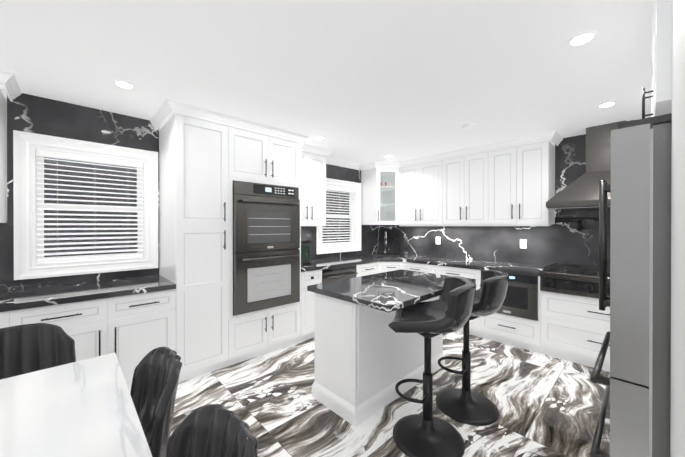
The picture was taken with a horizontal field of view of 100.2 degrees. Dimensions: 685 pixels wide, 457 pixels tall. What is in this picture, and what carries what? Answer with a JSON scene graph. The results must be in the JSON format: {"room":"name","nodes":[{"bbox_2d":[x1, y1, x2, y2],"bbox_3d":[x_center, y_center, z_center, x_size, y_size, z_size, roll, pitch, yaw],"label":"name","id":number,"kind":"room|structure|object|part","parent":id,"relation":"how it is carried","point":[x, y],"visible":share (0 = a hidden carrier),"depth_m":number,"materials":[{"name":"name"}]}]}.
{"room":"kitchen","nodes":[
{"label":"kitchen","id":0,"kind":"room"},
{"bbox_2d":[0,89,382,290],"bbox_3d":[-1.668,0.156,3.170,6.866,2.430,0.168,0,0,-44],"label":"wall","id":1,"kind":"structure","parent":0,"point":[36,114],"depth_m":2.48,"materials":[{"name":"black stone"}]},
{"bbox_2d":[0,73,7,222],"bbox_3d":[-2.779,-0.542,1.751,0.905,1.016,0.351,0,0,-44],"label":"upper cabinet","id":2,"kind":"object","parent":1,"relation":"attached to","point":[3,216],"depth_m":2.07,"materials":[{"name":"white wood"}]},
{"bbox_2d":[13,130,157,279],"bbox_3d":[-2.242,-0.172,2.591,0.952,1.154,0.176,0,0,-44],"label":"window","id":3,"kind":"structure","parent":1,"relation":"in","point":[26,145],"depth_m":2.43,"materials":[{"name":"white wood"}]},
{"bbox_2d":[36,149,142,263],"bbox_3d":[-2.225,-0.172,2.573,0.716,0.926,0.055,0,0,-44],"label":"window blinds","id":4,"kind":"object","parent":3,"relation":"attached to","point":[69,156],"visible":0.9,"depth_m":2.53,"materials":[{"name":"white plastic"}]},
{"bbox_2d":[304,145,327,224],"bbox_3d":[-0.567,-0.549,3.852,0.608,1.016,0.351,0,0,-44],"label":"upper cabinet","id":5,"kind":"object","parent":1,"relation":"attached to","point":[315,163],"depth_m":3.81,"materials":[{"name":"white wood"}]},
{"bbox_2d":[317,178,360,253],"bbox_3d":[-0.082,-0.179,4.643,0.954,1.154,0.176,0,0,-44],"label":"window","id":6,"kind":"structure","parent":1,"relation":"in","point":[356,218],"depth_m":4.76,"materials":[{"name":"white wood"}]},
{"bbox_2d":[322,186,354,245],"bbox_3d":[-0.065,-0.179,4.625,0.718,0.926,0.055,0,0,-44],"label":"window blinds","id":7,"kind":"object","parent":6,"relation":"attached to","point":[337,189],"visible":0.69,"depth_m":4.61,"materials":[{"name":"white plastic"}]},
{"bbox_2d":[0,0,652,167],"bbox_3d":[-0.248,-1.104,1.555,7.026,0.100,4.460,0,0,-44],"label":"ceiling","id":8,"kind":"structure","parent":0,"point":[360,82],"depth_m":1.84,"materials":[{"name":"white paint"}]},
{"bbox_2d":[114,80,134,88],"bbox_3d":[-1.608,-1.052,2.111,0.122,0.007,0.122,0,0,-44],"label":"recessed light","id":9,"kind":"object","parent":8,"relation":"in","point":[123,84],"depth_m":2.10,"materials":[{"name":"white"}]},
{"bbox_2d":[314,136,323,139],"bbox_3d":[-0.274,-1.056,3.378,0.122,0.007,0.122,0,0,-44],"label":"recessed light","id":10,"kind":"object","parent":8,"relation":"in","point":[316,137],"depth_m":3.35,"materials":[{"name":"white"}]},
{"bbox_2d":[463,123,476,129],"bbox_3d":[1.313,-1.043,2.956,0.128,0.030,0.128,0,0,-44],"label":"smoke detector","id":11,"kind":"object","parent":8,"relation":"attached to","point":[468,126],"visible":1,"depth_m":2.92,"materials":[{"name":"white plastic"}]},
{"bbox_2d":[568,31,596,46],"bbox_3d":[1.335,-1.050,1.597,0.122,0.007,0.122,0,0,-44],"label":"recessed light","id":12,"kind":"object","parent":8,"relation":"in","point":[582,38],"depth_m":1.59,"materials":[{"name":"white"}]},
{"bbox_2d":[597,101,616,107],"bbox_3d":[2.270,-1.053,2.457,0.122,0.007,0.122,0,0,-44],"label":"recessed light","id":13,"kind":"object","parent":8,"relation":"in","point":[607,104],"depth_m":2.44,"materials":[{"name":"white"}]},
{"bbox_2d":[170,331,609,456],"bbox_3d":[-0.248,1.426,1.563,7.026,0.100,4.460,0,0,-44],"label":"floor","id":14,"kind":"structure","parent":0,"point":[548,406],"depth_m":2.21,"materials":[{"name":"tile"}]},
{"bbox_2d":[0,309,27,327],"bbox_3d":[-2.638,0.948,1.706,1.040,0.855,0.619,0,0,-44],"label":"base cabinet","id":15,"kind":"object","parent":14,"relation":"on","point":[18,316],"depth_m":1.81,"materials":[{"name":"white wood"}]},
{"bbox_2d":[0,323,75,379],"bbox_3d":[-1.553,0.949,1.333,0.535,0.862,0.478,0,0,45],"label":"dining chair","id":16,"kind":"object","parent":14,"relation":"on","point":[27,348],"visible":0.42,"depth_m":1.53,"materials":[{"name":"black fabric"}]},
{"bbox_2d":[0,353,151,456],"bbox_3d":[-0.962,1.002,0.581,0.920,0.755,1.460,0,0,-44],"label":"dining table","id":17,"kind":"object","parent":14,"relation":"on","point":[84,408],"visible":1,"depth_m":0.95,"materials":[{"name":"white stone"}]},
{"bbox_2d":[28,289,175,391],"bbox_3d":[-1.989,0.946,2.321,0.988,0.855,0.619,0,0,-44],"label":"base cabinet","id":18,"kind":"object","parent":14,"relation":"on","point":[136,325],"depth_m":2.19,"materials":[{"name":"white wood"}]},
{"bbox_2d":[0,273,175,312],"bbox_3d":[-2.317,0.500,1.996,1.906,0.040,0.640,0,0,-44],"label":"countertop","id":19,"kind":"structure","parent":18,"relation":"on","point":[36,297],"depth_m":2.14,"materials":[{"name":"black stone"}]},
{"bbox_2d":[130,347,181,456],"bbox_3d":[-0.885,0.950,1.026,0.535,0.862,0.478,0,0,-44],"label":"dining chair","id":20,"kind":"object","parent":14,"relation":"on","point":[155,381],"visible":0.62,"depth_m":1.19,"materials":[{"name":"black fabric"}]},
{"bbox_2d":[156,101,235,382],"bbox_3d":[-1.439,0.159,2.814,0.488,2.426,0.675,0,0,-44],"label":"tall cabinet","id":21,"kind":"object","parent":14,"relation":"on","point":[197,158],"depth_m":2.60,"materials":[{"name":"white wood"}]},
{"bbox_2d":[166,404,257,456],"bbox_3d":[-0.465,0.951,0.613,0.478,0.862,0.535,0,0,44],"label":"dining chair","id":22,"kind":"object","parent":14,"relation":"on","point":[215,430],"visible":1,"depth_m":0.82,"materials":[{"name":"grey leather"}]},
{"bbox_2d":[236,117,303,362],"bbox_3d":[-1.009,0.158,3.222,0.901,2.426,0.675,0,0,-44],"label":"tall cabinet","id":23,"kind":"object","parent":14,"relation":"on","point":[259,157],"depth_m":3.04,"materials":[{"name":"white wood"}]},
{"bbox_2d":[228,177,303,320],"bbox_3d":[-0.943,0.198,3.195,0.841,1.311,0.548,0,0,-44],"label":"double wall oven","id":24,"kind":"object","parent":23,"relation":"in","point":[234,278],"depth_m":2.95,"materials":[{"name":"black metal"}]},
{"bbox_2d":[304,273,319,339],"bbox_3d":[-0.581,0.942,3.660,0.316,0.855,0.619,0,0,-44],"label":"base cabinet","id":25,"kind":"object","parent":14,"relation":"on","point":[309,278],"depth_m":3.42,"materials":[{"name":"white wood"}]},
{"bbox_2d":[304,253,539,292],"bbox_3d":[0.820,0.539,3.623,2.295,0.129,2.602,0,0,-44],"label":"countertop","id":26,"kind":"structure","parent":25,"relation":"on","point":[341,268],"depth_m":3.84,"materials":[{"name":"black stone"}]},
{"bbox_2d":[301,240,310,264],"bbox_3d":[-0.616,0.323,3.707,0.290,0.300,0.300,0,0,-44],"label":"coffee maker","id":27,"kind":"object","parent":26,"relation":"on","point":[305,254],"visible":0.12,"depth_m":3.65,"materials":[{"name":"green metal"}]},
{"bbox_2d":[321,265,357,282],"bbox_3d":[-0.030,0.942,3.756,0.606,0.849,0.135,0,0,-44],"label":"dishwasher","id":28,"kind":"object","parent":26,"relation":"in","point":[338,272],"depth_m":3.72,"materials":[{"name":"black metal"}]},
{"bbox_2d":[384,232,399,254],"bbox_3d":[0.814,0.270,4.937,0.228,0.396,0.288,0,0,-44],"label":"faucet","id":29,"kind":"object","parent":26,"relation":"on","point":[385,242],"visible":1,"depth_m":4.91,"materials":[{"name":"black metal"}]},
{"bbox_2d":[320,277,335,282],"bbox_3d":[-0.242,0.941,3.980,0.616,0.855,0.621,0,0,-44],"label":"base cabinet","id":30,"kind":"object","parent":14,"relation":"on","point":[322,279],"depth_m":3.57,"materials":[{"name":"white metal"}]},
{"bbox_2d":[312,293,444,426],"bbox_3d":[0.372,0.945,2.607,1.287,0.856,0.533,0,0,-44],"label":"kitchen island","id":31,"kind":"object","parent":14,"relation":"on","point":[367,358],"depth_m":2.16,"materials":[{"name":"white wood"}]},
{"bbox_2d":[307,269,474,312],"bbox_3d":[0.472,0.498,2.499,1.311,0.040,0.830,0,0,-44],"label":"island countertop","id":32,"kind":"structure","parent":31,"relation":"on","point":[397,289],"depth_m":2.25,"materials":[{"name":"black stone"}]},
{"bbox_2d":[388,276,475,456],"bbox_3d":[0.584,0.856,1.863,0.515,1.038,0.536,0,0,17],"label":"bar stool","id":33,"kind":"object","parent":14,"relation":"on","point":[426,433],"visible":1,"depth_m":1.83,"materials":[{"name":"grey leather"}]},
{"bbox_3d":[0.582,0.498,1.862,0.521,0.328,0.555,0,0,17],"label":"seat","id":34,"kind":"part","parent":33,"relation":"part of","materials":[{"name":"grey leather"}]},
{"bbox_2d":[457,317,479,336],"bbox_3d":[1.646,0.941,3.946,0.653,0.855,0.718,0,0,-44],"label":"base cabinet","id":35,"kind":"object","parent":14,"relation":"on","point":[474,325],"depth_m":3.57,"materials":[{"name":"white wood"}]},
{"bbox_2d":[436,270,508,425],"bbox_3d":[0.980,0.855,2.195,0.515,1.038,0.536,0,0,27],"label":"bar stool","id":36,"kind":"object","parent":14,"relation":"on","point":[465,404],"visible":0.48,"depth_m":2.13,"materials":[{"name":"grey leather"}]},
{"bbox_3d":[0.978,0.497,2.194,0.521,0.328,0.555,0,0,27],"label":"seat","id":37,"kind":"part","parent":36,"relation":"part of","materials":[{"name":"grey leather"}]},
{"bbox_2d":[480,281,535,351],"bbox_3d":[2.075,0.942,3.494,0.653,0.855,0.688,0,0,-44],"label":"base cabinet","id":38,"kind":"object","parent":14,"relation":"on","point":[514,324],"depth_m":3.21,"materials":[{"name":"white wood"}]},
{"bbox_3d":[2.046,0.757,3.424,0.492,0.476,0.585,0,0,-44],"label":"microwave drawer","id":39,"kind":"part","parent":38,"relation":"part of","materials":[{"name":"black metal"}]},
{"bbox_2d":[536,265,609,371],"bbox_3d":[2.629,0.914,2.909,0.656,0.915,0.962,0,0,-44],"label":"base cabinet","id":40,"kind":"object","parent":14,"relation":"on","point":[571,326],"depth_m":2.86,"materials":[{"name":"white wood"}]},
{"bbox_2d":[590,0,671,456],"bbox_3d":[1.676,0.165,1.194,1.040,2.426,0.900,0,0,-44],"label":"fridge","id":41,"kind":"object","parent":14,"relation":"on","point":[637,392],"visible":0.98,"depth_m":1.09,"materials":[{"name":"grey metal"}]},
{"bbox_2d":[383,134,609,267],"bbox_3d":[2.293,0.153,3.862,0.168,2.430,4.300,0,0,-44],"label":"wall","id":42,"kind":"structure","parent":0,"point":[565,242],"depth_m":3.62,"materials":[{"name":"black stone"}]},
{"bbox_2d":[392,153,447,224],"bbox_3d":[1.294,-0.552,4.503,0.389,1.016,0.870,0,0,-44],"label":"upper cabinet","id":43,"kind":"object","parent":42,"relation":"attached to","point":[419,191],"depth_m":4.37,"materials":[{"name":"white wood"}]},
{"bbox_2d":[448,142,495,224],"bbox_3d":[1.783,-0.550,4.015,0.351,1.016,0.748,0,0,-44],"label":"upper cabinet","id":44,"kind":"object","parent":42,"relation":"attached to","point":[471,178],"depth_m":3.82,"materials":[{"name":"white wood"}]},
{"bbox_2d":[520,239,526,248],"bbox_3d":[2.331,0.212,3.692,0.008,0.115,0.072,0,0,-44],"label":"electrical outlet plate","id":45,"kind":"object","parent":42,"relation":"attached to","point":[523,243],"depth_m":3.69,"materials":[{"name":"white plastic"}]},
{"bbox_2d":[496,133,555,224],"bbox_3d":[2.196,-0.548,3.581,0.351,1.016,0.689,0,0,-44],"label":"upper cabinet","id":46,"kind":"object","parent":42,"relation":"attached to","point":[525,174],"depth_m":3.38,"materials":[{"name":"white wood"}]},
{"bbox_2d":[555,217,598,230],"bbox_3d":[2.691,-0.040,3.237,0.112,0.159,0.465,0,0,-44],"label":"pot filler","id":47,"kind":"object","parent":42,"relation":"attached to","point":[580,227],"visible":0.83,"depth_m":3.24,"materials":[{"name":"black metal"}]},
{"bbox_2d":[546,120,625,209],"bbox_3d":[2.703,-0.628,2.946,0.490,0.854,0.918,0,0,-44],"label":"range hood","id":48,"kind":"object","parent":42,"relation":"attached to","point":[581,192],"visible":0.5,"depth_m":2.96,"materials":[{"name":"black metal"}]},
{"bbox_2d":[670,0,684,456],"bbox_3d":[0.932,0.166,0.200,6.866,2.430,0.863,0,0,-44],"label":"wall","id":49,"kind":"structure","parent":0,"point":[677,428],"depth_m":0.81,"materials":[{"name":"white paint"}]},
{"label":"outside","id":50,"kind":"structure","parent":0,"visible":0},
{"bbox_2d":[44,157,349,256],"bbox_3d":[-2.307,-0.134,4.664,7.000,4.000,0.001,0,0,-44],"label":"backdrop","id":51,"kind":"structure","parent":50,"point":[91,194],"depth_m":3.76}
]}

